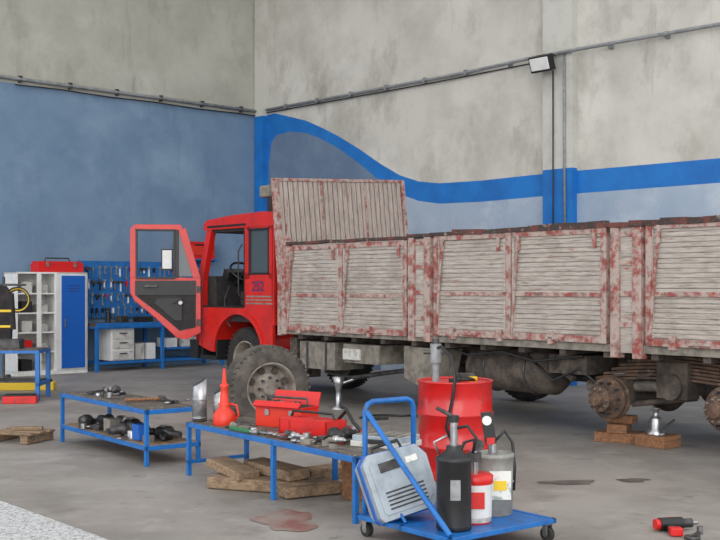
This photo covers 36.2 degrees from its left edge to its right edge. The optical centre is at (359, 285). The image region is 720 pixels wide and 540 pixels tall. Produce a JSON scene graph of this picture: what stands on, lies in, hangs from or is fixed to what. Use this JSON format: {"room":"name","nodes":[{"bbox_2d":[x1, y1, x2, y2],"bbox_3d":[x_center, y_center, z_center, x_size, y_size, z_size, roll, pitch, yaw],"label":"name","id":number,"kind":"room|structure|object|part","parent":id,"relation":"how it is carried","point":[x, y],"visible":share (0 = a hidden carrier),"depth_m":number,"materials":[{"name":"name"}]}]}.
{"room":"auto repair garage","nodes":[
{"label":"auto repair garage","id":0,"kind":"room"},
{"bbox_2d":[0,0,253,374],"bbox_3d":[-7.286,-2.700,19.213,14.295,8.600,0.270,0,0,-43],"label":"wall","id":1,"kind":"structure","parent":0,"point":[78,171],"depth_m":21.47,"materials":[{"name":"blue paint"}]},
{"bbox_2d":[0,74,256,115],"bbox_3d":[-7.310,-3.730,18.947,13.895,0.180,0.105,0,0,-43],"label":"conduit pipe","id":2,"kind":"object","parent":1,"relation":"attached to","point":[20,79],"visible":1,"depth_m":21.43,"materials":[{"name":"black plastic"}]},
{"bbox_2d":[77,261,200,318],"bbox_3d":[-4.230,0.090,21.799,3.000,1.140,0.081,0,0,-43],"label":"pegboard","id":3,"kind":"object","parent":1,"relation":"attached to","point":[108,281],"visible":0.4,"depth_m":21.32,"materials":[{"name":"blue metal"}]},
{"bbox_2d":[190,241,216,261],"bbox_3d":[-3.372,-0.695,22.419,0.900,0.410,0.370,0,0,-43],"label":"upper cabinet","id":4,"kind":"object","parent":1,"relation":"attached to","point":[197,247],"visible":0.34,"depth_m":22.30,"materials":[{"name":"red metal"}]},
{"bbox_2d":[254,0,266,211],"bbox_3d":[-2.134,-2.700,23.642,0.120,8.600,0.280,0,0,-43],"label":"column","id":5,"kind":"structure","parent":0,"point":[260,6],"depth_m":23.57,"materials":[{"name":"blue paint"}]},
{"bbox_2d":[0,362,719,539],"bbox_3d":[0.000,1.700,13.000,32.000,0.200,34.000,0,0,0],"label":"floor","id":6,"kind":"structure","parent":0,"point":[99,487],"depth_m":9.54,"materials":[{"name":"concrete"}]},
{"bbox_2d":[0,277,30,377],"bbox_3d":[-5.769,0.725,17.696,0.940,1.750,0.440,0,0,-6],"label":"coat rack","id":7,"kind":"object","parent":6,"relation":"on","point":[8,310],"visible":0.91,"depth_m":17.65,"materials":[{"name":"metal"}]},
{"bbox_2d":[2,393,38,403],"bbox_3d":[-4.646,1.540,15.057,0.450,0.120,0.250,0,0,-9],"label":"case","id":8,"kind":"object","parent":6,"relation":"on","point":[20,398],"visible":1,"depth_m":14.94,"materials":[{"name":"plastic"}]},
{"bbox_2d":[0,339,50,400],"bbox_3d":[-5.229,1.180,15.609,1.500,0.840,0.700,0,0,-3],"label":"table","id":9,"kind":"object","parent":6,"relation":"on","point":[7,346],"visible":0.94,"depth_m":15.57,"materials":[{"name":"metal"}]},
{"bbox_2d":[0,426,54,444],"bbox_3d":[-3.500,1.525,11.350,0.550,0.140,0.440,0,0,20],"label":"wooden pallet","id":10,"kind":"object","parent":6,"relation":"on","point":[27,434],"visible":1,"depth_m":11.31,"materials":[{"name":"brown wood"}]},
{"bbox_2d":[0,374,55,390],"bbox_3d":[-5.165,1.480,16.969,0.900,0.240,0.250,0,0,-6],"label":"jack","id":11,"kind":"object","parent":6,"relation":"on","point":[3,386],"visible":0.62,"depth_m":16.84,"materials":[{"name":"yellow paint"}]},
{"bbox_2d":[4,272,87,376],"bbox_3d":[-5.712,0.675,20.062,1.400,1.850,0.545,0,0,-43],"label":"locker","id":12,"kind":"object","parent":6,"relation":"on","point":[55,318],"visible":0.81,"depth_m":20.03,"materials":[{"name":"white metal"}]},
{"bbox_2d":[31,257,82,271],"bbox_3d":[-5.560,-0.387,20.222,0.900,0.271,0.320,0,0,-43],"label":"toolbox","id":13,"kind":"object","parent":12,"relation":"on","point":[36,266],"visible":0.96,"depth_m":20.07,"materials":[{"name":"metal"}]},
{"bbox_2d":[0,501,106,539],"bbox_3d":[-4.000,1.594,6.050,6.000,0.012,5.100,0,0,0],"label":"gravel strip","id":14,"kind":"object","parent":6,"relation":"on","point":[16,523],"visible":1,"depth_m":7.20,"materials":[{"name":"white gravel"}]},
{"bbox_2d":[60,390,200,466],"bbox_3d":[-2.266,1.346,10.673,0.550,0.508,1.980,0,0,-37],"label":"table","id":15,"kind":"object","parent":6,"relation":"on","point":[147,408],"visible":0.66,"depth_m":10.14,"materials":[{"name":"blue metal"}]},
{"bbox_2d":[78,414,181,441],"bbox_3d":[-2.256,1.344,10.662,0.664,0.160,1.841,0,0,-37],"label":"gearbox parts","id":16,"kind":"object","parent":15,"relation":"on","point":[131,427],"visible":0.94,"depth_m":10.33,"materials":[{"name":"metal"}]},
{"bbox_2d":[86,385,189,403],"bbox_3d":[-2.223,1.047,10.724,0.445,0.087,1.504,0,0,-43],"label":"tools","id":17,"kind":"object","parent":15,"relation":"on","point":[115,389],"visible":1,"depth_m":10.93,"materials":[{"name":"metal"}]},
{"bbox_2d":[125,395,165,401],"bbox_3d":[-2.033,1.066,10.404,0.371,0.045,0.130,0,0,-22],"label":"hammer","id":18,"kind":"object","parent":15,"relation":"on","point":[160,397],"visible":1,"depth_m":10.40,"materials":[{"name":"brown wood"}]},
{"bbox_2d":[88,321,223,372],"bbox_3d":[-4.037,1.145,21.520,2.900,0.910,0.710,0,0,-43],"label":"workbench","id":19,"kind":"object","parent":6,"relation":"on","point":[114,341],"visible":0.74,"depth_m":20.86,"materials":[{"name":"blue metal"}]},
{"bbox_2d":[106,312,152,321],"bbox_3d":[-3.969,0.589,21.558,2.250,0.200,0.252,0,0,-43],"label":"tool","id":20,"kind":"object","parent":19,"relation":"on","point":[108,314],"visible":0.44,"depth_m":21.13,"materials":[{"name":"metal"}]},
{"bbox_2d":[226,344,310,417],"bbox_3d":[-1.020,1.122,12.100,0.950,0.950,0.296,0,0,-27],"label":"wheel","id":21,"kind":"object","parent":6,"relation":"on","point":[256,373],"visible":0.61,"depth_m":11.99,"materials":[{"name":"rubber"}]},
{"bbox_2d":[206,456,341,498],"bbox_3d":[-0.684,1.498,8.691,1.212,0.204,0.875,0,0,12],"label":"planks","id":22,"kind":"object","parent":6,"relation":"on","point":[293,481],"visible":0.9,"depth_m":8.58,"materials":[{"name":"brown wood"}]},
{"bbox_2d":[250,509,317,531],"bbox_3d":[-0.518,1.596,7.506,0.480,0.001,0.718,0,0,0],"label":"paint","id":23,"kind":"object","parent":6,"relation":"on","point":[285,519],"visible":1,"depth_m":7.49,"materials":[{"name":"red paint"}]},
{"bbox_2d":[186,417,423,523],"bbox_3d":[-0.510,1.371,8.520,0.600,0.458,2.400,0,0,-37],"label":"table","id":24,"kind":"object","parent":6,"relation":"on","point":[345,452],"visible":0.63,"depth_m":8.22,"materials":[{"name":"blue metal"}]},
{"bbox_2d":[191,377,207,421],"bbox_3d":[-1.356,0.957,9.298,0.136,0.367,0.136,0,0,21],"label":"can","id":25,"kind":"object","parent":24,"relation":"on","point":[199,389],"visible":1,"depth_m":9.25,"materials":[{"name":"silver metal"}]},
{"bbox_2d":[213,389,220,412],"bbox_3d":[-1.184,0.996,9.252,0.112,0.290,0.112,0,0,21],"label":"can","id":26,"kind":"object","parent":24,"relation":"on","point":[216,396],"visible":0.24,"depth_m":9.21,"materials":[{"name":"silver metal"}]},
{"bbox_2d":[213,369,239,425],"bbox_3d":[-1.118,0.911,9.064,0.190,0.460,0.190,0,0,45],"label":"can","id":27,"kind":"object","parent":24,"relation":"on","point":[224,414],"visible":0.95,"depth_m":9.02,"materials":[{"name":"red plastic"}]},
{"bbox_2d":[229,426,257,433],"bbox_3d":[-0.912,1.126,8.594,0.030,0.030,0.400,0,0,-37],"label":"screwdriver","id":28,"kind":"object","parent":24,"relation":"on","point":[235,428],"visible":1,"depth_m":8.58,"materials":[{"name":"green plastic"}]},
{"bbox_2d":[225,421,337,448],"bbox_3d":[-0.610,1.108,8.293,0.162,0.067,1.500,0,0,-37],"label":"wrench","id":29,"kind":"object","parent":24,"relation":"on","point":[305,438],"visible":0.96,"depth_m":8.14,"materials":[{"name":"metal"}]},
{"bbox_2d":[253,389,320,426],"bbox_3d":[-0.597,1.004,8.985,0.468,0.273,0.327,0,0,33],"label":"toolbox","id":30,"kind":"object","parent":24,"relation":"on","point":[268,413],"visible":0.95,"depth_m":8.95,"materials":[{"name":"red plastic"}]},
{"bbox_2d":[279,409,346,436],"bbox_3d":[-0.353,1.051,8.464,0.480,0.180,0.274,0,0,39],"label":"toolbox","id":31,"kind":"object","parent":24,"relation":"on","point":[317,426],"visible":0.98,"depth_m":8.36,"materials":[{"name":"red metal"}]},
{"bbox_2d":[312,427,359,443],"bbox_3d":[-0.167,1.086,8.037,0.401,0.110,0.274,0,0,7],"label":"socket assortment","id":32,"kind":"object","parent":24,"relation":"on","point":[335,435],"visible":0.87,"depth_m":8.00,"materials":[{"name":"metal"}]},
{"bbox_2d":[336,408,361,431],"bbox_3d":[-0.108,1.029,8.346,0.137,0.203,0.687,0,0,-37],"label":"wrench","id":33,"kind":"object","parent":24,"relation":"on","point":[355,425],"visible":0.22,"depth_m":8.30,"materials":[{"name":"grey metal"}]},
{"bbox_2d":[350,430,421,448],"bbox_3d":[0.182,1.097,7.865,0.420,0.088,0.320,0,0,30],"label":"case","id":34,"kind":"object","parent":24,"relation":"on","point":[404,438],"visible":0.73,"depth_m":7.79,"materials":[{"name":"grey plastic"}]},
{"bbox_2d":[331,376,356,409],"bbox_3d":[-0.177,1.381,14.300,0.407,0.438,0.200,0,0,0],"label":"jack","id":35,"kind":"object","parent":6,"relation":"on","point":[338,381],"visible":0.94,"depth_m":14.26,"materials":[{"name":"metal"}]},
{"bbox_2d":[341,460,361,500],"bbox_3d":[0.081,1.440,8.375,0.542,0.320,0.300,0,0,-33],"label":"blocks","id":36,"kind":"object","parent":6,"relation":"on","point":[346,466],"visible":0.16,"depth_m":8.22,"materials":[{"name":"brown wood"}]},
{"bbox_2d":[359,411,417,420],"bbox_3d":[0.357,1.562,13.358,0.824,0.065,0.343,0,0,-29],"label":"air hose","id":37,"kind":"object","parent":6,"relation":"on","point":[375,418],"visible":0.67,"depth_m":13.41,"materials":[{"name":"black plastic"}]},
{"bbox_2d":[130,178,719,430],"bbox_3d":[1.577,-0.005,13.526,3.525,3.210,11.054,0,0,-42],"label":"flatbed truck","id":38,"kind":"object","parent":6,"relation":"on","point":[333,275],"visible":0.91,"depth_m":12.56,"materials":[{"name":"paint"}]},
{"bbox_3d":[-2.919,-0.060,16.523,1.040,1.720,0.285,0,0,-9],"label":"open door","id":39,"kind":"part","parent":38,"relation":"part of","materials":[{"name":"red paint"}]},
{"bbox_3d":[-0.213,-0.555,15.884,2.420,2.110,0.348,0,0,-40],"label":"headboard","id":40,"kind":"part","parent":38,"relation":"part of","materials":[{"name":"paint"}]},
{"bbox_3d":[2.541,0.005,12.581,2.480,1.410,8.452,0,0,-40],"label":"bed frame","id":41,"kind":"part","parent":38,"relation":"part of","materials":[{"name":"paint"}]},
{"bbox_2d":[417,339,493,481],"bbox_3d":[0.800,1.020,9.250,0.643,1.160,0.643,0,0,-42],"label":"drum","id":42,"kind":"object","parent":6,"relation":"on","point":[465,395],"visible":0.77,"depth_m":9.00,"materials":[{"name":"red paint"}]},
{"bbox_2d":[356,396,555,539],"bbox_3d":[0.599,1.164,6.960,0.910,0.872,0.890,0,0,-38],"label":"trolley","id":43,"kind":"object","parent":6,"relation":"on","point":[423,523],"visible":0.66,"depth_m":6.82,"materials":[{"name":"blue metal"}]},
{"bbox_2d":[355,439,435,525],"bbox_3d":[0.231,1.236,6.914,0.495,0.533,0.313,0,0,-19],"label":"tool case","id":44,"kind":"object","parent":43,"relation":"on","point":[387,492],"visible":0.96,"depth_m":6.81,"materials":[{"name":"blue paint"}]},
{"bbox_2d":[433,406,477,532],"bbox_3d":[0.563,1.092,6.601,0.224,0.731,0.223,0,0,-29],"label":"pump","id":45,"kind":"object","parent":43,"relation":"on","point":[453,466],"visible":0.98,"depth_m":6.52,"materials":[{"name":"black plastic"}]},
{"bbox_2d":[461,438,492,524],"bbox_3d":[0.709,1.200,6.805,0.232,0.515,0.232,0,0,0],"label":"pump","id":46,"kind":"object","parent":43,"relation":"on","point":[481,481],"visible":0.59,"depth_m":6.71,"materials":[{"name":"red plastic"}]},
{"bbox_2d":[478,411,515,516],"bbox_3d":[0.859,1.130,7.056,0.289,0.654,0.281,0,0,0],"label":"pump","id":47,"kind":"object","parent":43,"relation":"on","point":[501,463],"visible":0.68,"depth_m":6.95,"materials":[{"name":"metal"}]},
{"bbox_2d":[505,390,548,400],"bbox_3d":[2.350,1.137,15.350,0.920,0.920,0.286,0,0,30],"label":"wheel","id":48,"kind":"object","parent":6,"relation":"on","point":[525,396],"visible":0.1,"depth_m":15.25,"materials":[{"name":"rubber"}]},
{"bbox_2d":[538,480,594,484],"bbox_3d":[1.686,1.596,8.951,0.487,0.001,0.229,0,0,0],"label":"oil stain","id":49,"kind":"object","parent":6,"relation":"on","point":[560,482],"visible":1,"depth_m":8.93,"materials":[{"name":"grey liquid"}]},
{"bbox_2d":[594,414,644,443],"bbox_3d":[2.688,1.465,11.380,0.442,0.270,0.429,0,0,33],"label":"blocks","id":50,"kind":"object","parent":6,"relation":"on","point":[618,430],"visible":0.8,"depth_m":11.24,"materials":[{"name":"brown wood"}]},
{"bbox_2d":[616,478,650,481],"bbox_3d":[2.256,1.596,9.050,0.291,0.001,0.202,0,0,0],"label":"oil stain","id":51,"kind":"object","parent":6,"relation":"on","point":[629,479],"visible":1,"depth_m":9.07,"materials":[{"name":"grey liquid"}]},
{"bbox_2d":[635,432,680,448],"bbox_3d":[2.973,1.540,10.986,0.300,0.120,0.340,0,0,-40],"label":"block","id":52,"kind":"object","parent":6,"relation":"on","point":[669,440],"visible":0.91,"depth_m":10.88,"materials":[{"name":"brown wood"}]},
{"bbox_2d":[647,407,674,434],"bbox_3d":[3.009,1.347,10.966,0.297,0.262,0.180,0,0,0],"label":"jack","id":53,"kind":"object","parent":52,"relation":"on","point":[655,425],"visible":1,"depth_m":10.92,"materials":[{"name":"metal"}]},
{"bbox_2d":[652,517,697,535],"bbox_3d":[2.084,1.555,7.135,0.300,0.082,0.241,0,0,-11],"label":"drill","id":54,"kind":"object","parent":6,"relation":"on","point":[674,526],"visible":1,"depth_m":7.16,"materials":[{"name":"black plastic"}]},
{"bbox_2d":[684,526,702,539],"bbox_3d":[2.137,1.575,7.008,0.104,0.050,0.242,0,0,33],"label":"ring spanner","id":55,"kind":"object","parent":6,"relation":"on","point":[695,536],"visible":1,"depth_m":6.98,"materials":[{"name":"metal"}]},
{"bbox_2d":[267,0,719,385],"bbox_3d":[3.268,-2.700,18.170,0.270,8.600,16.294,0,0,-43],"label":"wall","id":56,"kind":"structure","parent":0,"point":[467,152],"depth_m":19.09,"materials":[{"name":"grey paint"}]},
{"bbox_2d":[265,22,719,223],"bbox_3d":[3.312,-2.105,17.765,0.240,3.410,15.645,0,0,-43],"label":"conduit pipe","id":57,"kind":"object","parent":56,"relation":"attached to","point":[667,34],"visible":0.84,"depth_m":17.86,"materials":[{"name":"black plastic"}]},
{"bbox_2d":[528,53,555,73],"bbox_3d":[2.972,-3.608,17.824,0.295,0.294,0.420,0,0,-43],"label":"floodlight","id":58,"kind":"object","parent":57,"relation":"attached to","point":[544,62],"visible":1,"depth_m":17.71,"materials":[{"name":"black plastic"}]},
{"bbox_2d":[543,0,576,385],"bbox_3d":[3.248,-2.700,17.891,0.140,8.600,0.580,0,0,-43],"label":"column","id":59,"kind":"structure","parent":0,"point":[559,16],"depth_m":17.81,"materials":[{"name":"blue paint"}]}
]}

